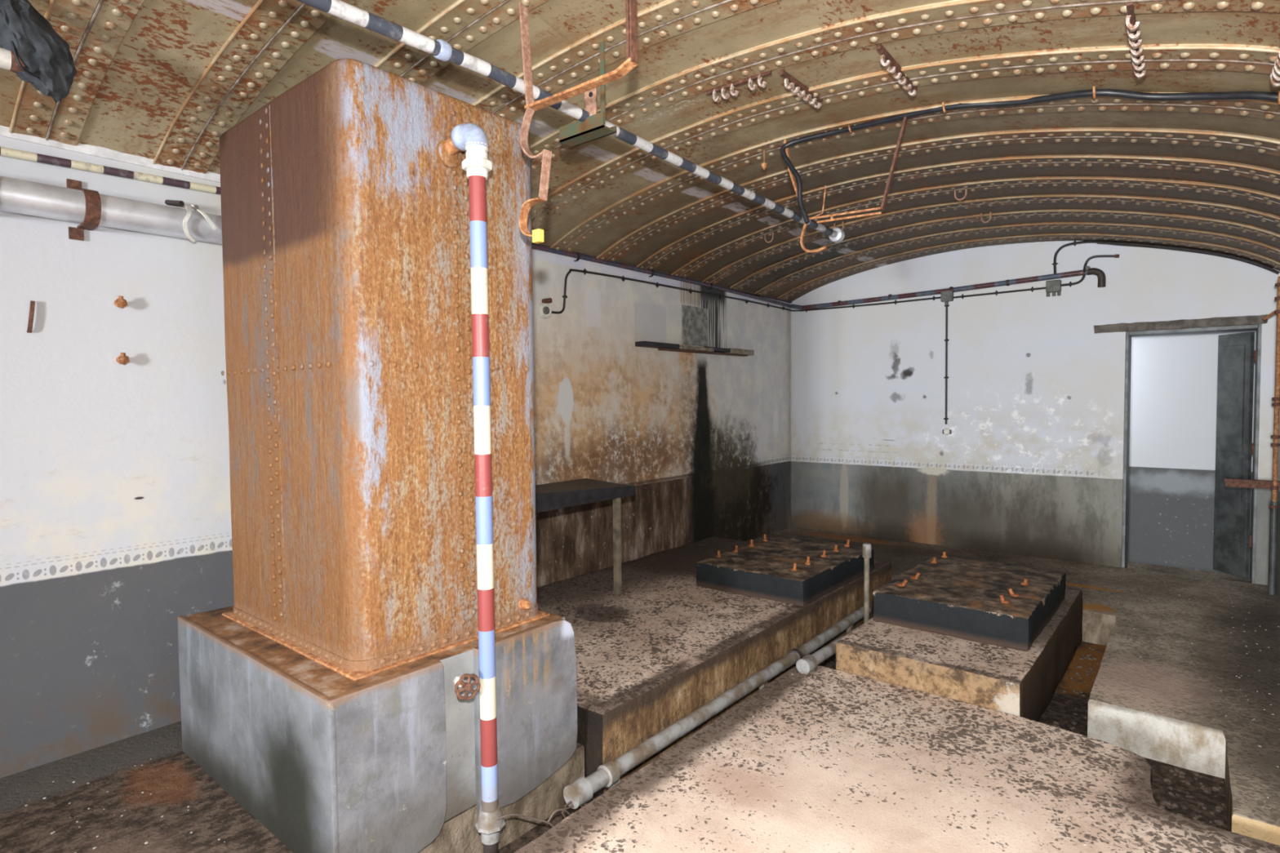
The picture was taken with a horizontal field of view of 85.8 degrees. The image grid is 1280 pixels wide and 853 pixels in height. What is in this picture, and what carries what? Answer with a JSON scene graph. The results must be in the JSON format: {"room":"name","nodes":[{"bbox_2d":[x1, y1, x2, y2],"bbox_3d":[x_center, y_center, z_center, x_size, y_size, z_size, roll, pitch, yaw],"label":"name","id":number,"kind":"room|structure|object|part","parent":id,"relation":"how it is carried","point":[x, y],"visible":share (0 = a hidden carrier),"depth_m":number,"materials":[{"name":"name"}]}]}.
{"room":"mechanical room","nodes":[
{"label":"mechanical room","id":0,"kind":"room"},
{"bbox_2d":[0,136,791,778],"bbox_3d":[-2.095,0.175,3.556,0.300,2.910,12.300,1,3,40],"label":"wall","id":1,"kind":"structure","parent":0,"point":[116,521],"depth_m":3.19,"materials":[{"name":"paint"}]},
{"bbox_2d":[26,300,35,333],"bbox_3d":[-2.486,-0.448,2.813,0.021,0.130,0.028,1,3,40],"label":"wall hook","id":2,"kind":"object","parent":1,"relation":"attached to","point":[32,308],"visible":1,"depth_m":2.81,"materials":[{"name":"metal"}]},
{"bbox_2d":[0,124,220,182],"bbox_3d":[-2.333,-1.197,2.974,0.035,0.062,2.400,1,3,40],"label":"trim","id":3,"kind":"structure","parent":1,"relation":"attached to","point":[101,152],"depth_m":3.00,"materials":[{"name":"white paint"}]},
{"bbox_2d":[0,175,222,244],"bbox_3d":[-2.390,-0.913,2.807,0.159,0.250,2.050,1,3,40],"label":"pipe","id":4,"kind":"object","parent":1,"relation":"attached to","point":[92,209],"visible":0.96,"depth_m":2.90,"materials":[{"name":"metal"}]},
{"bbox_2d":[164,200,217,242],"bbox_3d":[-2.072,-0.945,3.137,0.229,0.203,0.113,0,2,1],"label":"hook","id":5,"kind":"object","parent":4,"relation":"attached to","point":[173,202],"visible":1,"depth_m":3.14,"materials":[{"name":"white metal"}]},
{"bbox_3d":[-2.045,-0.928,3.128,0.041,0.169,0.089,-1,2,-23],"label":"long arm","id":6,"kind":"part","parent":5,"relation":"part of","materials":[{"name":"white metal"}]},
{"bbox_3d":[-2.001,-0.963,3.159,0.101,0.114,0.037,-1,2,-17],"label":"short arm","id":7,"kind":"part","parent":5,"relation":"part of","materials":[{"name":"white metal"}]},
{"bbox_2d":[113,295,127,308],"bbox_3d":[-2.285,-0.547,3.031,0.053,0.054,0.046,1,3,40],"label":"stub","id":8,"kind":"object","parent":1,"relation":"attached to","point":[120,302],"visible":1,"depth_m":3.02,"materials":[{"name":"orange metal"}]},
{"bbox_2d":[115,352,129,364],"bbox_3d":[-2.283,-0.299,3.040,0.053,0.054,0.046,1,3,40],"label":"stub","id":9,"kind":"object","parent":1,"relation":"attached to","point":[122,358],"visible":1,"depth_m":3.02,"materials":[{"name":"orange metal"}]},
{"bbox_2d":[0,146,791,307],"bbox_3d":[-0.682,-1.234,4.950,0.051,0.145,7.551,1,3,40],"label":"pipe","id":10,"kind":"object","parent":1,"relation":"attached to","point":[6,152],"visible":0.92,"depth_m":3.17,"materials":[{"name":"metal"}]},
{"bbox_2d":[537,297,552,318],"bbox_3d":[-0.684,-0.856,4.963,0.047,0.151,0.111,1,3,40],"label":"socket","id":11,"kind":"object","parent":1,"relation":"attached to","point":[544,309],"visible":1,"depth_m":4.95,"materials":[{"name":"white ceramic"}]},
{"bbox_2d":[532,242,792,302],"bbox_3d":[0.096,-1.337,5.906,0.039,0.033,5.120,1,3,40],"label":"trim","id":12,"kind":"structure","parent":1,"relation":"attached to","point":[623,263],"depth_m":6.70,"materials":[{"name":"black metal"}]},
{"bbox_2d":[551,268,799,313],"bbox_3d":[0.569,-1.093,6.420,0.124,0.400,3.798,1,3,40],"label":"conduit","id":13,"kind":"object","parent":1,"relation":"attached to","point":[584,271],"visible":0.99,"depth_m":5.83,"materials":[{"name":"black metal"}]},
{"bbox_2d":[681,304,707,346],"bbox_3d":[0.515,-0.938,6.441,0.011,0.360,0.410,1,3,40],"label":"wall panel","id":14,"kind":"object","parent":1,"relation":"attached to","point":[694,319],"visible":0.86,"depth_m":6.42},
{"bbox_2d":[635,341,754,356],"bbox_3d":[0.566,-0.719,6.422,0.117,0.067,1.770,1,3,40],"label":"wall shelf","id":15,"kind":"object","parent":1,"relation":"attached to","point":[660,346],"visible":1,"depth_m":6.28,"materials":[{"name":"metal"}]},
{"bbox_2d":[0,0,1279,301],"bbox_3d":[-0.491,-1.243,1.988,4.360,0.637,12.030,1,3,40],"label":"ceiling","id":16,"kind":"structure","parent":0,"point":[161,81],"depth_m":3.04,"materials":[{"name":"green paint"}]},
{"bbox_2d":[0,47,24,74],"bbox_3d":[-2.178,-1.244,1.924,0.068,0.286,0.684,1,3,40],"label":"tube","id":17,"kind":"object","parent":16,"relation":"hanging from","point":[7,60],"visible":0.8,"depth_m":2.15,"materials":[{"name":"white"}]},
{"bbox_2d":[0,0,77,102],"bbox_3d":[-1.945,-1.221,2.211,0.142,0.332,0.219,1,3,40],"label":"rag","id":18,"kind":"object","parent":17,"relation":"hanging from","point":[42,51],"visible":0.95,"depth_m":2.18,"materials":[{"name":"grey fabric"}]},
{"bbox_2d":[0,40,39,79],"bbox_3d":[-1.982,-1.238,2.144,0.069,0.261,0.172,1,3,40],"label":"loose wire","id":19,"kind":"object","parent":18,"relation":"attached to","point":[11,42],"visible":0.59,"depth_m":2.15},
{"bbox_2d":[519,0,638,243],"bbox_3d":[-0.225,-1.089,2.339,0.543,0.868,0.039,1,3,40],"label":"hanger","id":20,"kind":"object","parent":16,"relation":"hanging from","point":[630,63],"visible":0.99,"depth_m":2.44,"materials":[{"name":"metal"}]},
{"bbox_3d":[-0.407,-1.338,2.478,0.039,0.378,0.034,1,3,40],"label":"leg","id":21,"kind":"part","parent":20,"relation":"part of","materials":[{"name":"metal"}]},
{"bbox_3d":[-0.336,-0.891,2.441,0.037,0.166,0.034,1,3,40],"label":"hook plate","id":22,"kind":"part","parent":20,"relation":"part of","materials":[{"name":"metal"}]},
{"bbox_3d":[-0.027,-1.326,2.165,0.023,0.361,0.034,1,3,40],"label":"leg","id":23,"kind":"part","parent":20,"relation":"part of","materials":[{"name":"metal"}]},
{"bbox_2d":[559,40,616,146],"bbox_3d":[-0.219,-1.371,2.840,0.250,0.351,0.080,1,3,40],"label":"bracket","id":24,"kind":"object","parent":16,"relation":"attached to","point":[576,133],"visible":0.79,"depth_m":2.79,"materials":[{"name":"metal"}]},
{"bbox_2d":[296,0,844,243],"bbox_3d":[-0.298,-1.232,2.721,0.099,0.133,5.206,1,3,40],"label":"ceiling pipe","id":25,"kind":"object","parent":24,"relation":"attached to","point":[442,50],"visible":1,"depth_m":2.48,"materials":[{"name":"metal"}]},
{"bbox_3d":[-0.201,-1.324,2.797,0.065,0.150,0.008,1,3,40],"label":"rust plate","id":26,"kind":"part","parent":24,"relation":"part of","materials":[{"name":"metal"}]},
{"bbox_2d":[706,70,772,102],"bbox_3d":[0.440,-1.525,3.100,0.340,0.074,0.017,1,3,41],"label":"rack","id":27,"kind":"object","parent":16,"relation":"hanging from","point":[722,88],"visible":1,"depth_m":3.10,"materials":[{"name":"metal"}]},
{"bbox_2d":[760,149,767,169],"bbox_3d":[0.711,-1.531,3.947,0.037,0.123,0.037,-2,3,-28],"label":"pin","id":28,"kind":"object","parent":16,"relation":"hanging from","point":[764,165],"visible":1,"depth_m":3.94,"materials":[{"name":"orange metal"}]},
{"bbox_2d":[764,231,773,243],"bbox_3d":[1.053,-1.543,5.624,0.083,0.087,0.010,1,3,40],"label":"loop","id":29,"kind":"object","parent":16,"relation":"attached to","point":[766,241],"visible":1,"depth_m":5.62,"materials":[{"name":"metal"}]},
{"bbox_2d":[779,69,822,108],"bbox_3d":[0.742,-1.520,3.128,0.037,0.065,0.375,1,3,41],"label":"rack","id":30,"kind":"object","parent":16,"relation":"hanging from","point":[787,77],"visible":1,"depth_m":3.10,"materials":[{"name":"metal"}]},
{"bbox_2d":[783,116,907,253],"bbox_3d":[1.060,-1.262,3.604,0.675,0.652,0.030,1,3,40],"label":"hanger","id":31,"kind":"object","parent":16,"relation":"hanging from","point":[905,119],"visible":0.94,"depth_m":3.57,"materials":[{"name":"orange metal"}]},
{"bbox_3d":[0.855,-1.351,3.772,0.142,0.482,0.022,1,3,40],"label":"leg","id":32,"kind":"part","parent":31,"relation":"part of","materials":[{"name":"orange metal"}]},
{"bbox_3d":[1.268,-1.321,3.432,0.137,0.457,0.022,1,3,40],"label":"leg","id":33,"kind":"part","parent":31,"relation":"part of","materials":[{"name":"metal"}]},
{"bbox_2d":[876,43,917,96],"bbox_3d":[1.087,-1.477,2.887,0.037,0.066,0.480,1,3,38],"label":"rack","id":34,"kind":"object","parent":16,"relation":"hanging from","point":[884,53],"visible":1,"depth_m":2.85,"materials":[{"name":"metal"}]},
{"bbox_2d":[954,188,967,200],"bbox_3d":[2.173,-1.577,4.671,0.083,0.087,0.010,1,3,40],"label":"loop","id":35,"kind":"object","parent":16,"relation":"attached to","point":[966,189],"visible":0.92,"depth_m":4.67,"materials":[{"name":"metal"}]},
{"bbox_2d":[980,212,991,222],"bbox_3d":[2.672,-1.613,5.321,0.077,0.080,0.010,1,3,40],"label":"loop","id":36,"kind":"object","parent":16,"relation":"attached to","point":[981,220],"visible":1,"depth_m":5.32,"materials":[{"name":"metal"}]},
{"bbox_2d":[780,85,1279,223],"bbox_3d":[1.636,-1.306,3.081,2.248,0.513,0.122,2,3,43],"label":"ceiling pipe","id":37,"kind":"object","parent":16,"relation":"attached to","point":[1265,95],"visible":1,"depth_m":2.97,"materials":[{"name":"black rubber"}]},
{"bbox_2d":[1125,2,1146,78],"bbox_3d":[1.677,-1.286,2.326,0.037,0.067,0.574,1,3,38],"label":"rack","id":38,"kind":"object","parent":16,"relation":"hanging from","point":[1132,25],"visible":1,"depth_m":2.27,"materials":[{"name":"ceramic"}]},
{"bbox_2d":[1051,240,1279,274],"bbox_3d":[4.307,-1.411,5.744,1.522,0.463,0.064,1,3,40],"label":"conduit","id":39,"kind":"object","parent":16,"relation":"attached to","point":[1117,243],"visible":1,"depth_m":5.66,"materials":[{"name":"black metal"}]},
{"bbox_2d":[1270,47,1279,87],"bbox_3d":[2.051,-1.156,2.202,0.037,0.069,0.316,1,3,37],"label":"rack","id":40,"kind":"object","parent":16,"relation":"hanging from","point":[1274,77],"visible":1,"depth_m":2.24,"materials":[{"name":"metal"}]},
{"bbox_2d":[0,527,1279,852],"bbox_3d":[-0.467,1.584,2.080,4.140,0.320,12.000,1,3,40],"label":"floor","id":41,"kind":"structure","parent":0,"point":[741,783],"depth_m":2.81,"materials":[{"name":"concrete"}]},
{"bbox_2d":[177,605,577,852],"bbox_3d":[-1.123,1.127,2.942,1.348,0.658,1.064,1,3,40],"label":"plinth","id":42,"kind":"object","parent":41,"relation":"on","point":[328,757],"visible":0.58,"depth_m":2.43,"materials":[{"name":"grey concrete"}]},
{"bbox_3d":[-0.822,1.149,2.275,0.029,0.642,0.409,1,3,40],"label":"render panel","id":43,"kind":"part","parent":42,"relation":"part of","materials":[{"name":"grey concrete"}]},
{"bbox_2d":[453,673,479,700],"bbox_3d":[-0.633,0.914,2.442,0.108,0.093,0.089,1,3,40],"label":"handwheel","id":44,"kind":"object","parent":42,"relation":"attached to","point":[459,682],"visible":1,"depth_m":2.42,"materials":[{"name":"metal"}]},
{"bbox_3d":[-0.440,1.130,2.738,0.028,0.655,0.509,1,3,40],"label":"render panel","id":45,"kind":"part","parent":42,"relation":"part of","materials":[{"name":"grey concrete"}]},
{"bbox_2d":[219,57,537,671],"bbox_3d":[-1.090,-0.217,2.900,1.135,2.037,0.854,1,3,40],"label":"water tank","id":46,"kind":"object","parent":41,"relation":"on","point":[345,205],"visible":0.95,"depth_m":2.48,"materials":[{"name":"metal"}]},
{"bbox_3d":[-1.396,-0.193,2.618,0.100,1.993,0.008,1,3,40],"label":"seam plate","id":47,"kind":"part","parent":46,"relation":"part of","materials":[{"name":"paint"}]},
{"bbox_3d":[-0.666,-0.199,2.587,0.008,1.993,0.090,1,3,40],"label":"seam plate","id":48,"kind":"part","parent":46,"relation":"part of","materials":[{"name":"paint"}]},
{"bbox_2d":[444,123,505,852],"bbox_3d":[-0.599,0.275,2.502,0.215,2.709,0.110,1,3,40],"label":"pipe","id":49,"kind":"object","parent":41,"relation":"on","point":[470,138],"visible":1,"depth_m":2.44,"materials":[{"name":"white metal"}]},
{"bbox_2d":[496,800,588,826],"bbox_3d":[-0.281,1.509,2.642,0.604,0.208,0.067,-2,3,-38],"label":"loose wire","id":50,"kind":"object","parent":41,"relation":"on","point":[571,802],"visible":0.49,"depth_m":2.59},
{"bbox_2d":[536,478,635,595],"bbox_3d":[-0.679,0.770,4.554,0.629,0.812,1.599,1,3,40],"label":"table","id":51,"kind":"object","parent":41,"relation":"on","point":[560,495],"visible":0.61,"depth_m":4.67,"materials":[{"name":"brown wood"}]},
{"bbox_3d":[-0.502,0.442,4.289,0.032,0.140,1.440,1,3,40],"label":"rail","id":52,"kind":"part","parent":51,"relation":"part of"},
{"bbox_3d":[-0.157,0.810,4.748,0.043,0.707,0.040,1,3,40],"label":"leg","id":53,"kind":"part","parent":51,"relation":"part of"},
{"bbox_2d":[24,583,1279,852],"bbox_3d":[1.026,1.262,3.818,6.960,0.164,3.237,-1,2,-8],"label":"crumbs","id":54,"kind":"object","parent":41,"relation":"on","point":[45,797],"visible":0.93,"depth_m":2.93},
{"bbox_2d":[537,534,892,796],"bbox_3d":[0.278,1.228,4.847,1.756,0.602,3.493,1,3,40],"label":"plinth","id":55,"kind":"object","parent":41,"relation":"on","point":[785,592],"visible":0.7,"depth_m":4.27,"materials":[{"name":"concrete"}]},
{"bbox_2d":[563,605,871,808],"bbox_3d":[0.699,1.454,3.866,0.092,0.223,3.056,1,3,39],"label":"pipe","id":56,"kind":"object","parent":41,"relation":"on","point":[580,791],"visible":0.89,"depth_m":3.25,"materials":[{"name":"metal"}]},
{"bbox_2d":[563,777,593,808],"bbox_3d":[-0.242,1.442,2.713,0.092,0.092,0.080,1,3,40],"label":"socket","id":57,"kind":"object","parent":56,"relation":"attached to","point":[580,791],"depth_m":2.69,"materials":[{"name":"white metal"}]},
{"bbox_2d":[795,625,860,674],"bbox_3d":[1.197,1.293,4.106,0.084,0.084,0.941,1,3,41],"label":"pipe","id":58,"kind":"object","parent":41,"relation":"on","point":[807,664],"visible":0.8,"depth_m":3.82,"materials":[{"name":"grey metal"}]},
{"bbox_2d":[795,654,817,674],"bbox_3d":[0.919,1.308,3.788,0.086,0.084,0.097,1,3,40],"label":"socket","id":59,"kind":"object","parent":58,"relation":"attached to","point":[807,664],"depth_m":3.76,"materials":[{"name":"white metal"}]},
{"bbox_2d":[862,542,871,623],"bbox_3d":[1.440,1.140,4.378,0.054,0.793,0.054,1,3,40],"label":"pipe","id":60,"kind":"object","parent":41,"relation":"on","point":[866,551],"visible":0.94,"depth_m":4.36,"materials":[{"name":"grey metal"}]},
{"bbox_2d":[835,551,1082,722],"bbox_3d":[2.079,1.231,4.301,0.924,0.605,2.041,1,3,40],"label":"plinth","id":61,"kind":"object","parent":41,"relation":"on","point":[993,636],"visible":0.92,"depth_m":3.80,"materials":[{"name":"concrete"}]},
{"bbox_2d":[826,647,1224,825],"bbox_3d":[1.615,1.567,3.490,2.056,0.020,3.780,1,3,40],"label":"rubble","id":62,"kind":"object","parent":41,"relation":"on","point":[1167,804],"visible":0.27,"depth_m":2.99,"materials":[{"name":"brown stone"}]},
{"bbox_2d":[791,240,1279,585],"bbox_3d":[3.435,-0.222,6.755,4.740,3.350,0.300,1,3,40],"label":"wall","id":63,"kind":"structure","parent":0,"point":[1030,464],"depth_m":6.61,"materials":[{"name":"paint"}]},
{"bbox_2d":[799,286,1045,311],"bbox_3d":[2.757,-1.287,7.052,2.440,0.064,0.031,1,3,40],"label":"conduit","id":64,"kind":"object","parent":63,"relation":"attached to","point":[1032,288],"visible":1,"depth_m":6.95,"materials":[{"name":"black metal"}]},
{"bbox_2d":[943,305,949,424],"bbox_3d":[3.045,-0.629,6.845,0.048,1.215,0.031,1,3,40],"label":"conduit pipe","id":65,"kind":"object","parent":63,"relation":"attached to","point":[946,340],"visible":1,"depth_m":6.84,"materials":[{"name":"black metal"}]},
{"bbox_2d":[940,290,953,305],"bbox_3d":[3.034,-1.271,6.806,0.110,0.140,0.053,1,3,40],"label":"junction box","id":66,"kind":"object","parent":63,"relation":"attached to","point":[945,296],"visible":1,"depth_m":6.79,"materials":[{"name":"grey metal"}]},
{"bbox_2d":[942,428,951,435],"bbox_3d":[3.058,0.051,6.864,0.080,0.068,0.030,1,3,40],"label":"wall switch","id":67,"kind":"object","parent":63,"relation":"attached to","point":[946,431],"visible":1,"depth_m":6.85,"materials":[{"name":"white plastic"}]},
{"bbox_2d":[791,267,1106,310],"bbox_3d":[2.882,-1.325,6.920,2.990,0.174,0.064,1,3,40],"label":"pipe","id":68,"kind":"object","parent":63,"relation":"attached to","point":[1099,273],"visible":1,"depth_m":6.65,"materials":[{"name":"metal"}]},
{"bbox_2d":[1045,279,1061,296],"bbox_3d":[3.736,-1.249,6.223,0.115,0.140,0.058,1,3,40],"label":"junction box","id":69,"kind":"object","parent":63,"relation":"attached to","point":[1052,286],"visible":1,"depth_m":6.20,"materials":[{"name":"grey metal"}]},
{"bbox_2d":[1061,253,1119,287],"bbox_3d":[3.942,-1.371,6.043,0.428,0.253,0.072,1,3,40],"label":"conduit","id":70,"kind":"object","parent":63,"relation":"attached to","point":[1086,267],"visible":1,"depth_m":6.04,"materials":[{"name":"metal"}]},
{"bbox_2d":[1093,314,1266,333],"bbox_3d":[4.429,-0.846,5.704,1.132,0.078,0.026,1,3,40],"label":"trim","id":71,"kind":"structure","parent":63,"relation":"attached to","point":[1256,318],"depth_m":5.66,"materials":[{"name":"wood"}]},
{"bbox_2d":[1121,324,1262,583],"bbox_3d":[4.609,0.234,5.794,0.870,2.094,0.298,1,3,40],"label":"trim","id":72,"kind":"structure","parent":63,"relation":"attached to","point":[1258,327],"depth_m":5.72,"materials":[{"name":"grey paint"}]},
{"bbox_2d":[1213,331,1256,577],"bbox_3d":[4.946,0.232,5.735,0.057,2.005,0.318,-1,2,-5],"label":"door","id":73,"kind":"structure","parent":63,"relation":"in","point":[1237,353],"depth_m":5.71,"materials":[{"name":"grey paint"}]},
{"bbox_2d":[1126,561,1250,582],"bbox_3d":[4.808,1.410,5.904,3.000,0.230,0.620,1,3,40],"label":"floor","id":74,"kind":"structure","parent":0,"point":[1218,575],"depth_m":6.08,"materials":[{"name":"concrete"}]},
{"bbox_2d":[1127,330,1256,576],"bbox_3d":[5.051,0.062,6.160,3.000,2.900,0.180,1,3,40],"label":"wall","id":75,"kind":"structure","parent":0,"point":[1174,377],"depth_m":6.23,"materials":[{"name":"paint"}]},
{"bbox_2d":[1275,406,1279,602],"bbox_3d":[1.328,0.284,0.731,0.300,2.850,12.300,1,3,40],"label":"wall","id":76,"kind":"structure","parent":0,"point":[1277,583],"depth_m":5.14,"materials":[{"name":"paint"}]},
{"bbox_2d":[1224,478,1279,489],"bbox_3d":[4.628,0.433,5.215,0.315,0.060,0.060,1,3,40],"label":"rail","id":77,"kind":"object","parent":76,"relation":"attached to","point":[1233,482],"visible":1,"depth_m":5.20,"materials":[{"name":"metal"}]},
{"bbox_2d":[1262,275,1279,595],"bbox_3d":[4.696,0.075,5.136,0.050,2.360,0.120,-2,2,-23],"label":"rusty riser","id":78,"kind":"object","parent":76,"relation":"attached to","point":[1273,505],"visible":1,"depth_m":5.10,"materials":[{"name":"orange metal"}]}
]}

